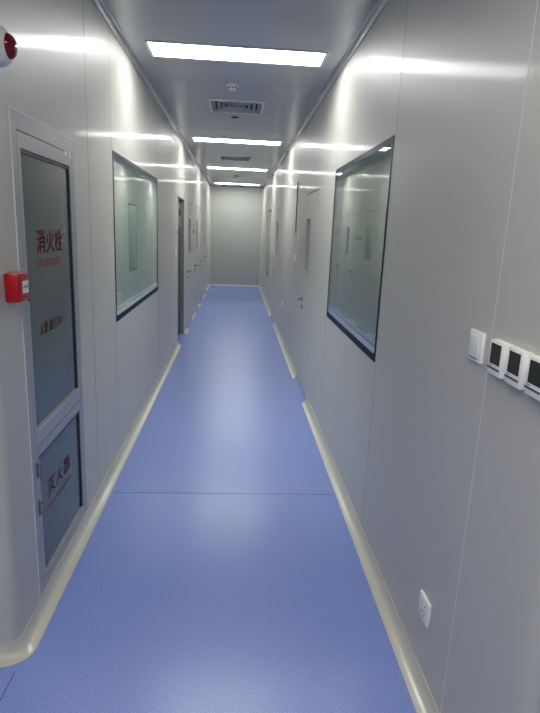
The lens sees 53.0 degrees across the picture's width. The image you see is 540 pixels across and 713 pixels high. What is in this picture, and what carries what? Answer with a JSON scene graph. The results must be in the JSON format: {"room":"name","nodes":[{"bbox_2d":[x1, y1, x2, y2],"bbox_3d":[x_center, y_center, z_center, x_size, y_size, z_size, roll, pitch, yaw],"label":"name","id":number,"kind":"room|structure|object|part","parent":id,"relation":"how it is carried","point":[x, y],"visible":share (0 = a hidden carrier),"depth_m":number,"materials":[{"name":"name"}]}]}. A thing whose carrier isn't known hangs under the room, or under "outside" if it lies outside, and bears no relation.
{"room":"cleanroom corridor","nodes":[
{"label":"cleanroom corridor","id":0,"kind":"room"},
{"bbox_2d":[0,600,3,643],"bbox_3d":[-1.991,-0.235,1.563,2.225,2.585,0.050,2,13,-4],"label":"wall","id":1,"kind":"structure","parent":0,"point":[1,624],"depth_m":1.88,"materials":[{"name":"grey metal"}]},
{"bbox_2d":[0,0,209,633],"bbox_3d":[-1.249,-1.702,7.993,0.051,2.585,13.040,2,13,-4],"label":"wall","id":2,"kind":"structure","parent":0,"point":[69,73],"depth_m":2.79,"materials":[{"name":"grey metal"}]},
{"bbox_2d":[0,25,17,66],"bbox_3d":[-0.789,-0.930,1.621,0.055,0.114,0.114,2,13,-4],"label":"fire alarm","id":3,"kind":"object","parent":2,"relation":"attached to","point":[8,45],"visible":1,"depth_m":1.60,"materials":[{"name":"white plastic"}]},
{"bbox_2d":[0,338,21,643],"bbox_3d":[-0.854,-0.203,1.632,0.013,2.585,0.064,14,17,40],"label":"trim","id":4,"kind":"structure","parent":2,"relation":"attached to","point":[9,585],"depth_m":1.83,"materials":[{"name":"grey paint"}]},
{"bbox_2d":[4,271,29,302],"bbox_3d":[-0.821,-0.226,1.757,0.047,0.092,0.090,2,13,-4],"label":"button","id":5,"kind":"object","parent":2,"relation":"attached to","point":[16,283],"visible":1,"depth_m":1.72,"materials":[{"name":"red plastic"}]},
{"bbox_3d":[-0.799,-0.228,1.769,0.002,0.040,0.048,2,13,-4],"label":"press panel","id":6,"kind":"part","parent":5,"relation":"part of","materials":[{"name":"white plastic"}]},
{"bbox_2d":[8,105,87,597],"bbox_3d":[-0.942,-0.006,2.239,0.160,1.780,0.695,2,13,-4],"label":"cabinet","id":7,"kind":"object","parent":2,"relation":"attached to","point":[42,157],"visible":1,"depth_m":2.18,"materials":[{"name":"grey metal"}]},
{"bbox_3d":[-0.879,-0.275,2.177,0.005,1.001,0.553,2,13,-4],"label":"glass pane","id":8,"kind":"part","parent":7,"relation":"part of","materials":[{"name":"grey glass"}]},
{"bbox_3d":[-0.885,-0.268,2.182,0.033,1.113,0.601,2,13,-4],"label":"cabinet door","id":9,"kind":"part","parent":7,"relation":"part of","materials":[{"name":"grey"}]},
{"bbox_3d":[-0.919,0.546,2.371,0.033,0.551,0.601,2,13,-4],"label":"cabinet door","id":10,"kind":"part","parent":7,"relation":"part of","materials":[{"name":"grey"}]},
{"bbox_3d":[-0.914,0.560,2.372,0.005,0.507,0.553,2,13,-4],"label":"glass pane","id":11,"kind":"part","parent":7,"relation":"part of","materials":[{"name":"grey"}]},
{"bbox_2d":[0,283,209,667],"bbox_3d":[-2.380,-0.489,8.161,2.320,0.054,13.135,2,13,-4],"label":"baseboard","id":12,"kind":"structure","parent":2,"relation":"attached to","point":[13,653],"depth_m":2.50,"materials":[{"name":"grey"}]},
{"bbox_2d":[112,150,157,321],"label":"window","id":13,"kind":"structure","parent":2,"relation":"in","point":[125,309],"depth_m":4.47,"materials":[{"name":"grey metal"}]},
{"bbox_2d":[92,0,210,185],"bbox_3d":[-2.285,-2.961,7.592,2.304,0.038,13.119,2,13,-4],"label":"trim","id":14,"kind":"structure","parent":2,"relation":"attached to","point":[100,5],"depth_m":3.70,"materials":[{"name":"grey metal"}]},
{"bbox_2d":[178,196,183,335],"bbox_3d":[-1.226,-1.146,7.199,0.089,1.864,0.778,2,13,-4],"label":"door","id":15,"kind":"structure","parent":2,"relation":"in","point":[181,201],"depth_m":7.51,"materials":[{"name":"grey metal"}]},
{"bbox_3d":[-1.199,-1.771,7.074,0.017,0.140,0.580,2,13,-4],"label":"rail","id":16,"kind":"part","parent":15,"relation":"part of","materials":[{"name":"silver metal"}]},
{"bbox_2d":[186,200,191,326],"bbox_3d":[-1.246,-1.420,8.348,0.110,1.894,0.818,2,13,-4],"label":"door","id":17,"kind":"structure","parent":2,"relation":"in","point":[188,215],"depth_m":8.32,"materials":[{"name":"grey paint"}]},
{"bbox_3d":[-1.278,-1.425,8.345,0.045,1.884,0.818,2,13,-4],"label":"frame","id":18,"kind":"part","parent":17,"relation":"part of","materials":[{"name":"grey paint"}]},
{"bbox_3d":[-1.261,-1.863,8.361,0.037,0.550,0.410,2,13,-4],"label":"vision frame","id":19,"kind":"part","parent":17,"relation":"part of","materials":[{"name":"grey paint"}]},
{"bbox_2d":[194,205,197,311],"bbox_3d":[-1.336,-1.768,9.825,0.110,1.894,0.858,2,13,-4],"label":"door","id":20,"kind":"structure","parent":2,"relation":"in","point":[196,206],"depth_m":9.79,"materials":[{"name":"grey paint"}]},
{"bbox_3d":[-1.368,-1.774,9.822,0.045,1.884,0.858,2,13,-4],"label":"frame","id":21,"kind":"part","parent":20,"relation":"part of","materials":[{"name":"grey paint"}]},
{"bbox_3d":[-1.357,-2.233,9.930,0.037,0.550,0.260,2,13,-4],"label":"vision frame","id":22,"kind":"part","parent":20,"relation":"part of","materials":[{"name":"grey paint"}]},
{"bbox_2d":[199,207,202,301],"bbox_3d":[-1.409,-2.052,11.030,0.110,1.894,0.698,2,13,-4],"label":"door","id":23,"kind":"structure","parent":2,"relation":"in","point":[200,232],"depth_m":11.01,"materials":[{"name":"grey paint"}]},
{"bbox_2d":[204,210,206,291],"bbox_3d":[-1.512,-2.448,12.710,0.110,1.894,0.798,2,13,-4],"label":"door","id":24,"kind":"structure","parent":2,"relation":"in","point":[205,256],"depth_m":12.71,"materials":[{"name":"grey paint"}]},
{"bbox_2d":[117,292,122,309],"bbox_3d":[-1.218,0.021,4.099,0.190,1.000,0.150,2,13,-4],"label":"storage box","id":25,"kind":"object","parent":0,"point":[119,295],"visible":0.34,"depth_m":3.99,"materials":[{"name":"white plastic"}]},
{"bbox_2d":[0,285,415,712],"bbox_3d":[-0.410,0.139,6.054,6.100,0.050,17.850,2,13,-4],"label":"floor","id":26,"kind":"structure","parent":0,"point":[178,598],"depth_m":2.41,"materials":[{"name":"blue plastic"}]},
{"bbox_2d":[0,492,334,701],"bbox_3d":[-0.151,1.298,1.014,1.338,0.001,4.393,2,13,-4],"label":"trim","id":27,"kind":"structure","parent":26,"relation":"attached to","point":[111,492],"depth_m":3.12,"materials":[{"name":"blue"}]},
{"bbox_2d":[209,186,262,284],"bbox_3d":[-0.914,-3.182,14.401,1.500,2.585,0.050,2,13,-4],"label":"wall","id":28,"kind":"structure","parent":0,"point":[235,213],"depth_m":14.37,"materials":[{"name":"grey paint"}]},
{"bbox_2d":[208,187,210,282],"bbox_3d":[-1.598,-3.197,14.318,0.024,2.495,0.024,2,13,-4],"label":"trim","id":29,"kind":"structure","parent":28,"relation":"attached to","point":[210,187],"depth_m":14.31,"materials":[{"name":"grey"}]},
{"bbox_2d":[209,284,259,286],"bbox_3d":[-0.964,-1.931,14.652,1.400,0.032,0.028,2,13,-4],"label":"baseboard","id":30,"kind":"structure","parent":28,"relation":"attached to","point":[209,284],"depth_m":14.65,"materials":[{"name":"grey"}]},
{"bbox_2d":[210,185,263,188],"bbox_3d":[-0.860,-4.412,14.071,1.400,0.038,0.034,2,13,-4],"label":"trim","id":31,"kind":"structure","parent":28,"relation":"attached to","point":[210,185],"depth_m":14.07,"materials":[{"name":"grey metal"}]},
{"bbox_2d":[259,189,263,284],"bbox_3d":[-0.226,-3.160,14.410,0.024,2.495,0.024,2,13,-4],"label":"trim","id":32,"kind":"structure","parent":28,"relation":"attached to","point":[263,189],"depth_m":14.41,"materials":[{"name":"grey"}]},
{"bbox_2d":[104,0,376,186],"bbox_3d":[-0.301,-2.479,5.444,6.100,0.161,17.850,2,13,-4],"label":"ceiling","id":33,"kind":"structure","parent":0,"point":[185,87],"depth_m":3.72,"materials":[{"name":"grey paint"}]},
{"bbox_2d":[226,83,238,90],"bbox_3d":[-0.290,-2.083,4.195,0.100,0.044,0.100,2,13,-4],"label":"smoke detector","id":34,"kind":"object","parent":33,"relation":"attached to","point":[230,86],"visible":1,"depth_m":4.17,"materials":[{"name":"white plastic"}]},
{"bbox_2d":[219,155,250,160],"bbox_3d":[-0.550,-3.174,8.533,0.504,0.109,0.504,2,13,-4],"label":"ceiling vent","id":35,"kind":"object","parent":33,"relation":"in","point":[233,158],"visible":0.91,"depth_m":8.58,"materials":[{"name":"grey metal"}]},
{"bbox_2d":[144,40,328,66],"bbox_3d":[-0.207,-1.924,3.445,1.130,0.006,0.310,2,13,-4],"label":"recessed light","id":36,"kind":"object","parent":33,"relation":"in","point":[164,49],"visible":1,"depth_m":3.43,"materials":[{"name":"white plastic"}]},
{"bbox_2d":[208,99,264,114],"bbox_3d":[-0.303,-2.323,4.925,0.504,0.109,0.504,2,13,-4],"label":"ceiling vent","id":37,"kind":"object","parent":33,"relation":"in","point":[227,106],"visible":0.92,"depth_m":4.97,"materials":[{"name":"white metal"}]},
{"bbox_2d":[206,166,267,170],"bbox_3d":[-0.607,-3.469,10.003,1.130,0.006,0.310,2,13,-4],"label":"recessed light","id":38,"kind":"object","parent":33,"relation":"in","point":[208,167],"visible":1,"depth_m":9.97,"materials":[{"name":"white plastic"}]},
{"bbox_2d":[214,182,259,185],"bbox_3d":[-0.811,-4.259,13.355,1.130,0.006,0.310,2,13,-4],"label":"recessed light","id":39,"kind":"object","parent":33,"relation":"in","point":[214,182],"visible":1,"depth_m":13.33,"materials":[{"name":"white plastic"}]},
{"bbox_2d":[192,137,282,145],"bbox_3d":[-0.415,-2.727,6.855,1.130,0.006,0.310,2,13,-4],"label":"recessed light","id":40,"kind":"object","parent":33,"relation":"in","point":[202,139],"visible":1,"depth_m":6.84,"materials":[{"name":"white plastic"}]},
{"bbox_2d":[260,0,539,712],"bbox_3d":[0.218,-1.583,7.745,0.051,2.585,13.750,2,13,-4],"label":"wall","id":41,"kind":"structure","parent":0,"point":[436,456],"depth_m":1.75,"materials":[{"name":"grey metal"}]},
{"bbox_2d":[266,210,270,276],"bbox_3d":[-0.002,-2.374,11.328,0.054,1.340,0.900,2,13,-4],"label":"window","id":42,"kind":"structure","parent":41,"relation":"in","point":[269,216],"depth_m":11.29,"materials":[{"name":"grey"}]},
{"bbox_2d":[271,206,279,321],"bbox_3d":[0.092,-1.535,9.082,0.110,1.894,0.778,2,13,-4],"label":"door","id":43,"kind":"structure","parent":41,"relation":"in","point":[275,268],"depth_m":9.11,"materials":[{"name":"grey paint"}]},
{"bbox_3d":[0.133,-1.962,9.035,0.037,0.550,0.460,2,13,-4],"label":"vision frame","id":44,"kind":"part","parent":43,"relation":"part of","materials":[{"name":"grey paint"}]},
{"bbox_2d":[295,183,298,232],"bbox_3d":[0.300,-1.669,6.088,0.012,0.550,0.014,2,13,-4],"label":"cable cover","id":45,"kind":"object","parent":41,"relation":"attached to","point":[297,183],"visible":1,"depth_m":6.08,"materials":[{"name":"grey plastic"}]},
{"bbox_2d":[296,185,319,398],"bbox_3d":[0.337,-0.587,5.059,0.110,1.894,0.818,2,13,-4],"label":"door","id":46,"kind":"structure","parent":41,"relation":"in","point":[312,206],"depth_m":5.01,"materials":[{"name":"grey paint"}]},
{"bbox_3d":[0.371,-1.042,5.134,0.037,0.550,0.310,2,13,-4],"label":"vision frame","id":47,"kind":"part","parent":46,"relation":"part of","materials":[{"name":"grey paint"}]},
{"bbox_3d":[0.372,-1.042,5.134,0.005,0.514,0.274,2,13,-4],"label":"vision pane","id":48,"kind":"part","parent":46,"relation":"part of","materials":[{"name":"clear glass"}]},
{"bbox_2d":[263,0,389,187],"bbox_3d":[1.392,-2.784,7.493,2.364,0.038,13.829,2,13,-4],"label":"trim","id":49,"kind":"structure","parent":41,"relation":"attached to","point":[379,6],"depth_m":3.51,"materials":[{"name":"grey metal"}]},
{"bbox_2d":[259,285,438,712],"bbox_3d":[1.281,-0.312,8.061,2.380,0.054,13.845,2,13,-4],"label":"baseboard","id":50,"kind":"structure","parent":41,"relation":"attached to","point":[422,699],"depth_m":2.38,"materials":[{"name":"grey"}]},
{"bbox_2d":[326,135,394,362],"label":"window","id":51,"kind":"structure","parent":41,"relation":"in","point":[366,346],"depth_m":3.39,"materials":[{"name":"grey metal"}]},
{"bbox_2d":[418,590,431,627],"bbox_3d":[0.521,0.850,1.824,0.011,0.086,0.086,2,13,-4],"label":"wall socket","id":52,"kind":"object","parent":41,"relation":"attached to","point":[424,608],"visible":1,"depth_m":1.81,"materials":[{"name":"white plastic"}]},
{"bbox_2d":[467,329,485,363],"bbox_3d":[0.566,-0.029,1.485,0.013,0.084,0.080,2,13,-4],"label":"light switch","id":53,"kind":"object","parent":41,"relation":"attached to","point":[477,340],"visible":1,"depth_m":1.47,"materials":[{"name":"white plastic"}]},
{"bbox_2d":[487,339,513,378],"bbox_3d":[0.569,0.005,1.341,0.025,0.086,0.082,2,13,-4],"label":"thermostat","id":54,"kind":"object","parent":41,"relation":"attached to","point":[498,354],"visible":0.93,"depth_m":1.32,"materials":[{"name":"white plastic"}]},
{"bbox_2d":[504,346,534,389],"bbox_3d":[0.575,0.026,1.252,0.025,0.086,0.082,2,13,-4],"label":"thermostat","id":55,"kind":"object","parent":41,"relation":"attached to","point":[515,375],"visible":0.88,"depth_m":1.24,"materials":[{"name":"white plastic"}]},
{"bbox_3d":[0.582,0.025,1.252,0.010,0.084,0.082,2,13,-4],"label":"plate","id":56,"kind":"part","parent":55,"relation":"part of","materials":[{"name":"white plastic"}]},
{"bbox_2d":[513,559,539,712],"bbox_3d":[0.620,-0.003,1.038,0.064,2.585,0.013,14,17,40],"label":"trim","id":57,"kind":"structure","parent":41,"relation":"attached to","point":[527,700],"depth_m":1.20,"materials":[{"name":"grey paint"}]},
{"bbox_2d":[524,355,539,400],"bbox_3d":[0.580,0.047,1.162,0.025,0.086,0.082,2,13,-4],"label":"thermostat","id":58,"kind":"object","parent":41,"relation":"attached to","point":[532,384],"visible":1,"depth_m":1.17,"materials":[{"name":"white plastic"}]}
]}

